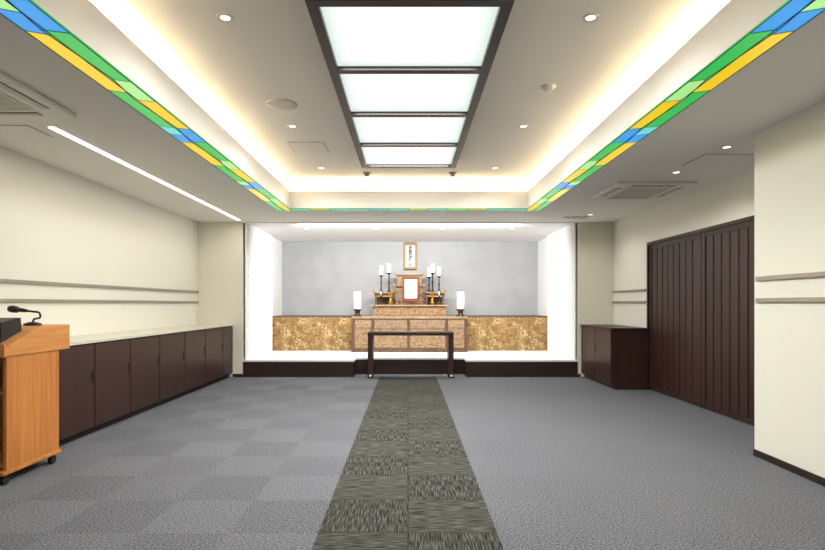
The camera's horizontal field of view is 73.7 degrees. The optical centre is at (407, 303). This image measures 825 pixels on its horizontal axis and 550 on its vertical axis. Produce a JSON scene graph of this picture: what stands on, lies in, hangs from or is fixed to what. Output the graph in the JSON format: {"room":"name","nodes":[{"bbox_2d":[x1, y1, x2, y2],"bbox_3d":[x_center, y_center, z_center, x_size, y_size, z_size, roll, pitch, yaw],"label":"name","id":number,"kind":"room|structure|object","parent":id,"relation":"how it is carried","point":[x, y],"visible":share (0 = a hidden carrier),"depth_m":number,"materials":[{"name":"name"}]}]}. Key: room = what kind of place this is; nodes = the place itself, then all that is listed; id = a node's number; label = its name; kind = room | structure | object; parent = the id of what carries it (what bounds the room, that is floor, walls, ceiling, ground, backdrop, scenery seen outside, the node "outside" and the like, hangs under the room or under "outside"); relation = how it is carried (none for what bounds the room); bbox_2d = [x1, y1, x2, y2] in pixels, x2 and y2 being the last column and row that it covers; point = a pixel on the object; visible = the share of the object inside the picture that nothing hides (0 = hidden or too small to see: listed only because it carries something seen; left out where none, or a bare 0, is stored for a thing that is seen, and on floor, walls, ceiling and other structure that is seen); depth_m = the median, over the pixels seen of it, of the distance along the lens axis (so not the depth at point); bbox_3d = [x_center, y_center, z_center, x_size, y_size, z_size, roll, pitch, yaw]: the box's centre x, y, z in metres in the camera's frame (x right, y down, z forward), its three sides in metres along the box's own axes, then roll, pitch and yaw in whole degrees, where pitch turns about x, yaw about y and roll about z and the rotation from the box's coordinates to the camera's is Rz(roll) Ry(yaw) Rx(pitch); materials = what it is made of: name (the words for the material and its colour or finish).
{"room":"funeral hall","nodes":[
{"label":"funeral hall","id":0,"kind":"room"},
{"bbox_2d":[0,146,197,335],"bbox_3d":[-3.650,-0.300,3.210,0.100,3.100,12.420,0,0,0],"label":"wall","id":1,"kind":"structure","parent":0,"point":[57,224],"depth_m":6.18,"materials":[{"name":"beige paint"}]},
{"bbox_2d":[0,279,198,292],"bbox_3d":[-3.590,-0.205,5.005,0.020,0.036,8.810,0,0,0],"label":"wall rail","id":2,"kind":"object","parent":1,"relation":"attached to","point":[1,280],"visible":1,"depth_m":6.08,"materials":[{"name":"metal"}]},
{"bbox_2d":[0,299,198,302],"bbox_3d":[-3.590,-0.030,5.005,0.020,0.036,8.810,0,0,0],"label":"wall rail","id":3,"kind":"object","parent":1,"relation":"attached to","point":[1,300],"visible":1,"depth_m":5.98,"materials":[{"name":"wood"}]},
{"bbox_2d":[198,222,244,376],"bbox_3d":[-3.265,-0.300,9.480,0.870,3.100,0.120,0,0,0],"label":"wall","id":4,"kind":"structure","parent":0,"point":[221,245],"depth_m":9.42,"materials":[{"name":"beige paint"}]},
{"bbox_2d":[233,374,580,376],"bbox_3d":[-0.022,1.222,9.415,5.955,0.055,0.010,0,0,0],"label":"baseboard","id":5,"kind":"structure","parent":4,"relation":"attached to","point":[234,375],"depth_m":9.41,"materials":[{"name":"brown wood"}]},
{"bbox_2d":[243,222,577,222],"bbox_3d":[0.040,-1.394,9.414,5.740,0.012,0.012,0,0,0],"label":"trim","id":6,"kind":"structure","parent":4,"relation":"attached to","point":[243,222],"depth_m":9.41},
{"bbox_2d":[272,237,281,315],"bbox_3d":[-2.880,-0.140,10.945,0.100,2.780,2.810,0,0,0],"label":"wall","id":7,"kind":"structure","parent":0,"point":[276,244],"depth_m":11.84,"materials":[{"name":"white paint"}]},
{"bbox_2d":[90,0,729,180],"bbox_3d":[-0.045,-1.900,3.220,7.310,0.100,12.640,0,0,0],"label":"ceiling","id":8,"kind":"structure","parent":0,"point":[270,49],"depth_m":4.39,"materials":[{"name":"paint"}]},
{"bbox_2d":[216,13,233,22],"bbox_3d":[-1.180,-1.846,3.550,0.110,0.008,0.110,0,0,0],"label":"recessed light","id":9,"kind":"object","parent":8,"relation":"in","point":[224,17],"visible":1,"depth_m":3.55,"materials":[{"name":"white"}]},
{"bbox_2d":[265,98,296,109],"bbox_3d":[-1.170,-1.844,5.090,0.290,0.012,0.290,0,0,0],"label":"ceiling speaker","id":10,"kind":"object","parent":8,"relation":"attached to","point":[276,103],"visible":1,"depth_m":5.07},
{"bbox_2d":[287,124,297,127],"bbox_3d":[-1.200,-1.846,5.720,0.110,0.008,0.110,0,0,0],"label":"recessed light","id":11,"kind":"object","parent":8,"relation":"in","point":[290,125],"visible":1,"depth_m":5.72,"materials":[{"name":"white"}]},
{"bbox_2d":[287,142,328,152],"bbox_3d":[-1.170,-1.847,6.500,0.420,0.005,0.450,0,0,0],"label":"access hatch","id":12,"kind":"object","parent":8,"relation":"attached to","point":[298,147],"visible":1,"depth_m":6.48,"materials":[{"name":"paint"}]},
{"bbox_2d":[305,0,514,167],"bbox_3d":[0.010,-1.800,5.125,1.240,0.100,3.940,0,0,0],"label":"ceiling light panel","id":13,"kind":"object","parent":8,"relation":"attached to","point":[409,77],"visible":1,"depth_m":4.12,"materials":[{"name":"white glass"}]},
{"bbox_2d":[362,147,455,163],"bbox_3d":[0.010,-1.790,6.590,1.070,0.020,0.910,0,0,0],"label":"diffuser","id":14,"kind":"object","parent":13,"relation":"attached to","point":[370,155],"depth_m":6.59,"materials":[{"name":"white plastic"}]},
{"bbox_2d":[353,117,464,142],"bbox_3d":[0.010,-1.790,5.610,1.070,0.020,0.910,0,0,0],"label":"diffuser","id":15,"kind":"object","parent":13,"relation":"attached to","point":[365,129],"depth_m":5.61,"materials":[{"name":"white plastic"}]},
{"bbox_2d":[340,74,477,110],"bbox_3d":[0.010,-1.790,4.635,1.070,0.020,0.900,0,0,0],"label":"diffuser","id":16,"kind":"object","parent":13,"relation":"attached to","point":[363,92],"depth_m":4.61,"materials":[{"name":"white plastic"}]},
{"bbox_2d":[321,7,498,65],"bbox_3d":[0.010,-1.790,3.660,1.070,0.020,0.910,0,0,0],"label":"diffuser","id":17,"kind":"object","parent":13,"relation":"attached to","point":[358,36],"depth_m":3.63,"materials":[{"name":"white plastic"}]},
{"bbox_2d":[518,124,528,127],"bbox_3d":[1.200,-1.846,5.720,0.110,0.008,0.110,0,0,0],"label":"recessed light","id":18,"kind":"object","parent":8,"relation":"in","point":[523,125],"visible":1,"depth_m":5.72,"materials":[{"name":"white"}]},
{"bbox_2d":[540,83,555,92],"bbox_3d":[1.190,-1.827,4.670,0.130,0.045,0.130,0,0,0],"label":"smoke detector","id":19,"kind":"object","parent":8,"relation":"attached to","point":[548,87],"visible":1,"depth_m":4.64,"materials":[{"name":"beige plastic"}]},
{"bbox_2d":[582,13,599,22],"bbox_3d":[1.180,-1.846,3.550,0.110,0.008,0.110,0,0,0],"label":"recessed light","id":20,"kind":"object","parent":8,"relation":"in","point":[591,17],"visible":1,"depth_m":3.55,"materials":[{"name":"white"}]},
{"bbox_2d":[282,242,537,314],"bbox_3d":[0.040,-0.140,12.400,5.940,2.780,0.100,0,0,0],"label":"wall","id":21,"kind":"structure","parent":0,"point":[319,278],"depth_m":12.35,"materials":[{"name":"grey paint"}]},
{"bbox_2d":[403,243,416,269],"bbox_3d":[0.050,-1.068,12.337,0.320,0.620,0.026,0,0,0],"label":"scroll","id":22,"kind":"object","parent":21,"relation":"attached to","point":[409,249],"visible":1,"depth_m":12.34,"materials":[{"name":"white paper"}]},
{"bbox_2d":[0,374,824,549],"bbox_3d":[-0.045,1.300,4.675,7.310,0.100,15.550,0,0,0],"label":"floor","id":23,"kind":"structure","parent":0,"point":[230,463],"depth_m":4.03,"materials":[{"name":"carpet"}]},
{"bbox_2d":[0,324,69,484],"bbox_3d":[-3.070,0.708,4.105,0.640,1.085,0.730,0,0,0],"label":"lectern","id":24,"kind":"object","parent":23,"relation":"on","point":[29,359],"visible":1,"depth_m":4.04,"materials":[{"name":"brown wood"}]},
{"bbox_2d":[0,318,21,342],"bbox_3d":[-3.065,0.186,3.924,0.470,0.172,0.212,0,0,0],"label":"box","id":25,"kind":"object","parent":24,"relation":"on","point":[9,327],"visible":1,"depth_m":3.91,"materials":[{"name":"black plastic"}]},
{"bbox_2d":[7,305,41,325],"bbox_3d":[-2.933,0.088,4.220,0.240,0.155,0.120,0,0,0],"label":"microphone","id":26,"kind":"object","parent":24,"relation":"on","point":[14,309],"visible":1,"depth_m":4.20,"materials":[{"name":"black plastic"}]},
{"bbox_2d":[59,339,129,445],"bbox_3d":[-3.296,0.810,5.285,0.605,0.880,1.326,0,0,0],"label":"storage cabinet","id":27,"kind":"object","parent":23,"relation":"on","point":[94,378],"visible":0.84,"depth_m":5.25,"materials":[{"name":"brown wood"}]},
{"bbox_2d":[70,324,233,345],"bbox_3d":[-3.292,0.356,7.014,0.615,0.027,4.809,0,0,0],"label":"countertop","id":28,"kind":"structure","parent":27,"relation":"on","point":[101,337],"depth_m":6.39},
{"bbox_2d":[125,332,184,418],"bbox_3d":[-3.296,0.810,6.675,0.605,0.880,1.446,0,0,0],"label":"storage cabinet","id":29,"kind":"object","parent":23,"relation":"on","point":[157,362],"visible":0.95,"depth_m":6.56,"materials":[{"name":"brown wood"}]},
{"bbox_2d":[181,327,222,396],"bbox_3d":[-3.296,0.810,8.160,0.605,0.880,1.516,0,0,0],"label":"storage cabinet","id":30,"kind":"object","parent":23,"relation":"on","point":[204,347],"visible":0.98,"depth_m":8.07,"materials":[{"name":"brown wood"}]},
{"bbox_2d":[219,326,232,380],"bbox_3d":[-3.296,0.810,9.170,0.605,0.880,0.496,0,0,0],"label":"storage cabinet","id":31,"kind":"object","parent":23,"relation":"on","point":[228,330],"visible":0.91,"depth_m":9.14,"materials":[{"name":"brown wood"}]},
{"bbox_2d":[311,377,503,549],"bbox_3d":[-0.003,1.248,3.450,0.975,0.004,11.900,0,0,0],"label":"carpet runner","id":32,"kind":"object","parent":23,"relation":"on","point":[407,481],"visible":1,"depth_m":3.78,"materials":[{"name":"carpet"}]},
{"bbox_2d":[243,351,577,376],"bbox_3d":[0.040,1.105,10.877,5.738,0.290,2.938,0,0,0],"label":"stage platform","id":33,"kind":"object","parent":23,"relation":"on","point":[271,363],"visible":0.86,"depth_m":9.51,"materials":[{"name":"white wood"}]},
{"bbox_2d":[272,315,352,350],"bbox_3d":[-1.979,0.605,11.843,1.698,0.710,1.006,0,0,0],"label":"altar side panel","id":34,"kind":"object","parent":33,"relation":"on","point":[289,332],"depth_m":11.35,"materials":[{"name":"gold metal"}]},
{"bbox_2d":[272,315,352,316],"bbox_3d":[-1.979,0.260,11.843,1.698,0.020,1.006,0,0,0],"label":"countertop","id":35,"kind":"structure","parent":34,"relation":"on","point":[278,315],"depth_m":11.34,"materials":[{"name":"brown wood"}]},
{"bbox_2d":[351,315,467,351],"bbox_3d":[0.030,0.605,11.645,2.316,0.710,1.401,0,0,0],"label":"base cabinet","id":36,"kind":"object","parent":33,"relation":"on","point":[363,324],"visible":0.8,"depth_m":10.97,"materials":[{"name":"brown wood"}]},
{"bbox_2d":[353,291,361,315],"bbox_3d":[-1.030,-0.009,11.200,0.170,0.517,0.170,0,0,0],"label":"lantern","id":37,"kind":"object","parent":36,"relation":"on","point":[357,294],"visible":0.91,"depth_m":11.14,"materials":[{"name":"white paper"}]},
{"bbox_2d":[369,305,449,315],"bbox_3d":[0.030,0.133,11.660,1.640,0.235,0.920,0,0,0],"label":"tier","id":38,"kind":"object","parent":36,"relation":"on","point":[378,310],"visible":0.99,"depth_m":11.24,"materials":[{"name":"brown wood"}]},
{"bbox_2d":[372,290,395,304],"bbox_3d":[-0.510,-0.140,11.764,0.480,0.310,0.573,0,0,0],"label":"stand","id":39,"kind":"object","parent":38,"relation":"on","point":[385,297],"visible":0.75,"depth_m":11.55,"materials":[{"name":"brown wood"}]},
{"bbox_2d":[379,266,382,291],"bbox_3d":[-0.570,-0.530,11.700,0.090,0.550,0.090,0,0,0],"label":"candle lamp","id":40,"kind":"object","parent":39,"relation":"on","point":[380,267],"visible":0.94,"depth_m":11.68,"materials":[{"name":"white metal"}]},
{"bbox_2d":[387,264,390,291],"bbox_3d":[-0.410,-0.560,11.850,0.090,0.610,0.090,0,0,0],"label":"candle lamp","id":41,"kind":"object","parent":39,"relation":"on","point":[388,265],"visible":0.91,"depth_m":11.83,"materials":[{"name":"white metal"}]},
{"bbox_2d":[388,292,392,304],"bbox_3d":[-0.360,-0.115,11.360,0.089,0.260,0.089,0,0,39],"label":"ornament","id":42,"kind":"object","parent":38,"relation":"on","point":[390,302],"visible":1,"depth_m":11.35,"materials":[{"name":"gold metal"}]},
{"bbox_2d":[392,273,426,304],"bbox_3d":[0.030,-0.328,11.838,0.720,0.685,0.563,0,0,0],"label":"shrine","id":43,"kind":"object","parent":38,"relation":"on","point":[398,286],"visible":0.46,"depth_m":11.62,"materials":[{"name":"wood"}]},
{"bbox_2d":[394,273,423,275],"bbox_3d":[0.030,-0.640,11.910,0.640,0.060,0.420,0,0,0],"label":"shelf","id":44,"kind":"object","parent":43,"relation":"attached to","point":[394,273],"depth_m":11.70,"materials":[{"name":"brown wood"}]},
{"bbox_2d":[369,305,449,305],"bbox_3d":[0.030,0.033,11.660,1.640,0.035,0.920,0,0,0],"label":"shelf","id":45,"kind":"object","parent":38,"relation":"attached to","point":[369,305],"depth_m":11.20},
{"bbox_2d":[397,300,426,304],"bbox_3d":[0.080,-0.030,11.360,0.600,0.090,0.220,0,0,0],"label":"stand","id":46,"kind":"object","parent":38,"relation":"on","point":[399,301],"visible":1,"depth_m":11.25,"materials":[{"name":"brown wood"}]},
{"bbox_2d":[402,277,418,299],"bbox_3d":[0.060,-0.318,11.383,0.350,0.485,0.035,0,0,0],"label":"framed certificate","id":47,"kind":"object","parent":46,"relation":"on","point":[410,285],"visible":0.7,"depth_m":11.38,"materials":[{"name":"white paper"}]},
{"bbox_2d":[430,292,434,304],"bbox_3d":[0.500,-0.115,11.360,0.089,0.260,0.089,0,0,39],"label":"ornament","id":48,"kind":"object","parent":38,"relation":"on","point":[431,293],"visible":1,"depth_m":11.35,"materials":[{"name":"gold metal"}]},
{"bbox_2d":[423,290,446,304],"bbox_3d":[0.570,-0.140,11.764,0.480,0.310,0.573,0,0,0],"label":"stand","id":49,"kind":"object","parent":38,"relation":"on","point":[427,294],"visible":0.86,"depth_m":11.54,"materials":[{"name":"brown wood"}]},
{"bbox_2d":[427,268,430,291],"bbox_3d":[0.450,-0.515,11.720,0.090,0.520,0.090,0,0,0],"label":"candle lamp","id":50,"kind":"object","parent":49,"relation":"on","point":[428,269],"visible":0.91,"depth_m":11.70,"materials":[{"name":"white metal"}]},
{"bbox_2d":[431,264,434,291],"bbox_3d":[0.530,-0.560,11.860,0.090,0.610,0.090,0,0,0],"label":"candle lamp","id":51,"kind":"object","parent":49,"relation":"on","point":[432,265],"visible":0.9,"depth_m":11.83,"materials":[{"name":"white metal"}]},
{"bbox_2d":[437,267,440,291],"bbox_3d":[0.660,-0.520,11.700,0.090,0.530,0.090,0,0,0],"label":"candle lamp","id":52,"kind":"object","parent":49,"relation":"on","point":[438,268],"visible":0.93,"depth_m":11.68,"materials":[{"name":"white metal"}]},
{"bbox_2d":[456,291,464,315],"bbox_3d":[1.070,-0.009,11.200,0.170,0.517,0.170,0,0,0],"label":"lantern","id":53,"kind":"object","parent":36,"relation":"on","point":[460,294],"visible":0.94,"depth_m":11.14,"materials":[{"name":"white paper"}]},
{"bbox_2d":[465,315,547,350],"bbox_3d":[2.049,0.605,11.843,1.718,0.710,1.006,0,0,0],"label":"altar side panel","id":54,"kind":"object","parent":33,"relation":"on","point":[484,332],"depth_m":11.35,"materials":[{"name":"gold metal"}]},
{"bbox_2d":[465,315,547,316],"bbox_3d":[2.049,0.260,11.843,1.718,0.020,1.006,0,0,0],"label":"countertop","id":55,"kind":"structure","parent":54,"relation":"on","point":[465,315],"depth_m":11.34,"materials":[{"name":"brown wood"}]},
{"bbox_2d":[367,331,453,377],"bbox_3d":[0.045,0.861,9.420,1.450,0.771,0.400,0,0,0],"label":"table","id":56,"kind":"object","parent":23,"relation":"on","point":[450,335],"visible":1,"depth_m":9.25,"materials":[{"name":"brown wood"}]},
{"bbox_2d":[581,326,648,389],"bbox_3d":[3.232,0.810,8.720,0.555,0.880,1.396,0,0,0],"label":"storage cabinet","id":57,"kind":"object","parent":23,"relation":"on","point":[617,359],"visible":1,"depth_m":8.02,"materials":[{"name":"brown wood"}]},
{"bbox_2d":[580,324,648,328],"bbox_3d":[3.228,0.360,8.710,0.565,0.020,1.419,0,0,0],"label":"countertop","id":58,"kind":"structure","parent":57,"relation":"on","point":[604,326],"depth_m":8.56,"materials":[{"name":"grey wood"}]},
{"bbox_2d":[0,0,824,241],"bbox_3d":[-0.045,-1.625,4.675,7.110,0.450,15.350,0,0,0],"label":"ceiling","id":59,"kind":"structure","parent":0,"point":[788,79],"depth_m":5.02,"materials":[{"name":"paint"}]},
{"bbox_2d":[0,125,51,136],"bbox_3d":[-3.200,-1.397,4.450,0.450,0.005,0.300,0,0,0],"label":"access hatch","id":60,"kind":"object","parent":59,"relation":"attached to","point":[5,130],"visible":1,"depth_m":4.45,"materials":[{"name":"paint"}]},
{"bbox_2d":[0,71,76,117],"bbox_3d":[-2.900,-1.381,3.600,0.920,0.039,0.920,0,0,0],"label":"air conditioner","id":61,"kind":"object","parent":59,"relation":"attached to","point":[17,100],"visible":1,"depth_m":3.76,"materials":[{"name":"beige plastic"}]},
{"bbox_2d":[0,92,33,109],"bbox_3d":[-2.900,-1.365,3.600,0.540,0.009,0.540,0,0,0],"label":"grille","id":62,"kind":"object","parent":61,"relation":"attached to","point":[7,102],"depth_m":3.75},
{"bbox_2d":[48,127,238,219],"bbox_3d":[-2.821,-1.397,6.760,0.048,0.006,4.820,0,0,0],"label":"recessed light","id":63,"kind":"object","parent":59,"relation":"in","point":[52,128],"visible":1,"depth_m":5.54,"materials":[{"name":"white plastic"}]},
{"bbox_2d":[0,0,291,210],"bbox_3d":[-1.845,-1.396,4.350,0.227,0.008,7.800,0,0,0],"label":"glass strip","id":64,"kind":"object","parent":59,"relation":"attached to","point":[27,15],"visible":1,"depth_m":3.43,"materials":[{"name":"multicoloured glass"}]},
{"bbox_2d":[245,223,271,359],"bbox_3d":[-2.796,-0.223,10.370,0.050,2.355,1.860,0,0,0],"label":"curtain","id":65,"kind":"object","parent":59,"relation":"hanging from","point":[258,243],"visible":1,"depth_m":10.15,"materials":[{"name":"white fabric"}]},
{"bbox_2d":[289,208,527,210],"bbox_3d":[0.008,-1.396,8.108,3.484,0.008,0.172,0,0,0],"label":"glass strip","id":66,"kind":"object","parent":59,"relation":"attached to","point":[292,209],"visible":1,"depth_m":8.10,"materials":[{"name":"glass"}]},
{"bbox_2d":[297,224,520,224],"bbox_3d":[0.025,-1.397,9.645,3.930,0.006,0.030,0,0,0],"label":"recessed light","id":67,"kind":"object","parent":59,"relation":"in","point":[297,224],"visible":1,"depth_m":9.64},
{"bbox_2d":[548,223,575,359],"bbox_3d":[2.876,-0.223,10.370,0.050,2.355,1.860,0,0,0],"label":"curtain","id":68,"kind":"object","parent":59,"relation":"hanging from","point":[561,243],"visible":1,"depth_m":10.22,"materials":[{"name":"white fabric"}]},
{"bbox_2d":[562,216,589,218],"bbox_3d":[2.700,-1.393,8.850,0.400,0.015,0.200,0,0,0],"label":"ceiling vent","id":69,"kind":"object","parent":59,"relation":"in","point":[564,217],"visible":1,"depth_m":8.83,"materials":[{"name":"grey metal"}]},
{"bbox_2d":[591,182,696,198],"bbox_3d":[2.850,-1.381,6.750,0.920,0.039,0.920,0,0,0],"label":"air conditioner","id":70,"kind":"object","parent":59,"relation":"attached to","point":[619,190],"visible":1,"depth_m":6.60,"materials":[{"name":"beige plastic"}]},
{"bbox_2d":[610,188,671,196],"bbox_3d":[2.850,-1.365,6.750,0.540,0.009,0.540,0,0,0],"label":"grille","id":71,"kind":"object","parent":70,"relation":"attached to","point":[625,192],"depth_m":6.71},
{"bbox_2d":[525,0,824,210],"bbox_3d":[1.865,-1.396,4.350,0.227,0.008,7.800,0,0,0],"label":"glass strip","id":72,"kind":"object","parent":59,"relation":"attached to","point":[792,15],"visible":1,"depth_m":3.42,"materials":[{"name":"multicoloured glass"}]},
{"bbox_2d":[683,154,752,165],"bbox_3d":[3.000,-1.397,5.350,0.450,0.005,0.450,0,0,0],"label":"access hatch","id":73,"kind":"object","parent":59,"relation":"attached to","point":[706,159],"visible":0.93,"depth_m":5.31,"materials":[{"name":"paint"}]},
{"bbox_2d":[720,145,733,148],"bbox_3d":[2.840,-1.396,4.900,0.110,0.008,0.110,0,0,0],"label":"recessed light","id":74,"kind":"object","parent":59,"relation":"in","point":[726,146],"visible":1,"depth_m":4.89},
{"bbox_2d":[538,237,547,315],"bbox_3d":[2.960,-0.140,10.945,0.100,2.780,2.810,0,0,0],"label":"wall","id":75,"kind":"structure","parent":0,"point":[542,244],"depth_m":11.81,"materials":[{"name":"white paint"}]},
{"bbox_2d":[576,222,612,376],"bbox_3d":[3.260,-0.300,9.480,0.700,3.100,0.120,0,0,0],"label":"wall","id":76,"kind":"structure","parent":0,"point":[594,240],"depth_m":9.42,"materials":[{"name":"beige paint"}]},
{"bbox_2d":[613,166,753,327],"bbox_3d":[3.560,-0.300,6.980,0.100,3.100,4.880,0,0,0],"label":"wall","id":77,"kind":"structure","parent":0,"point":[730,198],"depth_m":7.68,"materials":[{"name":"beige paint"}]},
{"bbox_2d":[612,289,645,292],"bbox_3d":[3.500,-0.205,8.755,0.020,0.036,1.310,0,0,0],"label":"wall rail","id":78,"kind":"object","parent":77,"relation":"attached to","point":[635,290],"visible":1,"depth_m":8.67,"materials":[{"name":"metal"}]},
{"bbox_2d":[612,301,645,302],"bbox_3d":[3.500,-0.030,8.755,0.020,0.036,1.310,0,0,0],"label":"wall rail","id":79,"kind":"object","parent":77,"relation":"attached to","point":[612,301],"visible":1,"depth_m":8.69,"materials":[{"name":"wood"}]},
{"bbox_2d":[649,232,701,406],"bbox_3d":[3.553,0.190,7.325,0.055,2.100,1.430,0,0,0],"label":"door","id":80,"kind":"structure","parent":77,"relation":"in","point":[675,265],"depth_m":7.22,"materials":[{"name":"brown wood"}]},
{"bbox_2d":[647,215,753,389],"bbox_3d":[3.553,0.175,6.310,0.095,2.150,3.540,0,0,0],"label":"trim","id":81,"kind":"structure","parent":77,"relation":"attached to","point":[749,218],"depth_m":7.01,"materials":[{"name":"brown wood"}]},
{"bbox_2d":[702,220,753,424],"bbox_3d":[3.553,0.190,5.880,0.055,2.100,1.440,0,0,0],"label":"door","id":82,"kind":"structure","parent":77,"relation":"in","point":[728,251],"depth_m":6.07,"materials":[{"name":"brown wood"}]},
{"bbox_2d":[754,100,824,477],"bbox_3d":[3.235,-0.300,0.770,0.750,3.100,7.540,0,0,0],"label":"wall","id":83,"kind":"structure","parent":0,"point":[789,155],"depth_m":4.11,"materials":[{"name":"beige paint"}]},
{"bbox_2d":[753,449,824,486],"bbox_3d":[2.855,1.222,0.770,0.010,0.055,7.540,0,0,0],"label":"baseboard","id":84,"kind":"structure","parent":83,"relation":"attached to","point":[794,469],"depth_m":4.10,"materials":[{"name":"brown wood"}]},
{"bbox_2d":[755,271,824,280],"bbox_3d":[2.850,-0.205,2.450,0.020,0.036,4.100,0,0,0],"label":"wall rail","id":85,"kind":"object","parent":83,"relation":"attached to","point":[811,274],"visible":1,"depth_m":4.07,"materials":[{"name":"wood"}]},
{"bbox_2d":[755,297,824,302],"bbox_3d":[2.850,-0.030,2.450,0.020,0.036,4.100,0,0,0],"label":"wall rail","id":86,"kind":"object","parent":83,"relation":"attached to","point":[794,299],"visible":1,"depth_m":4.06,"materials":[{"name":"wood"}]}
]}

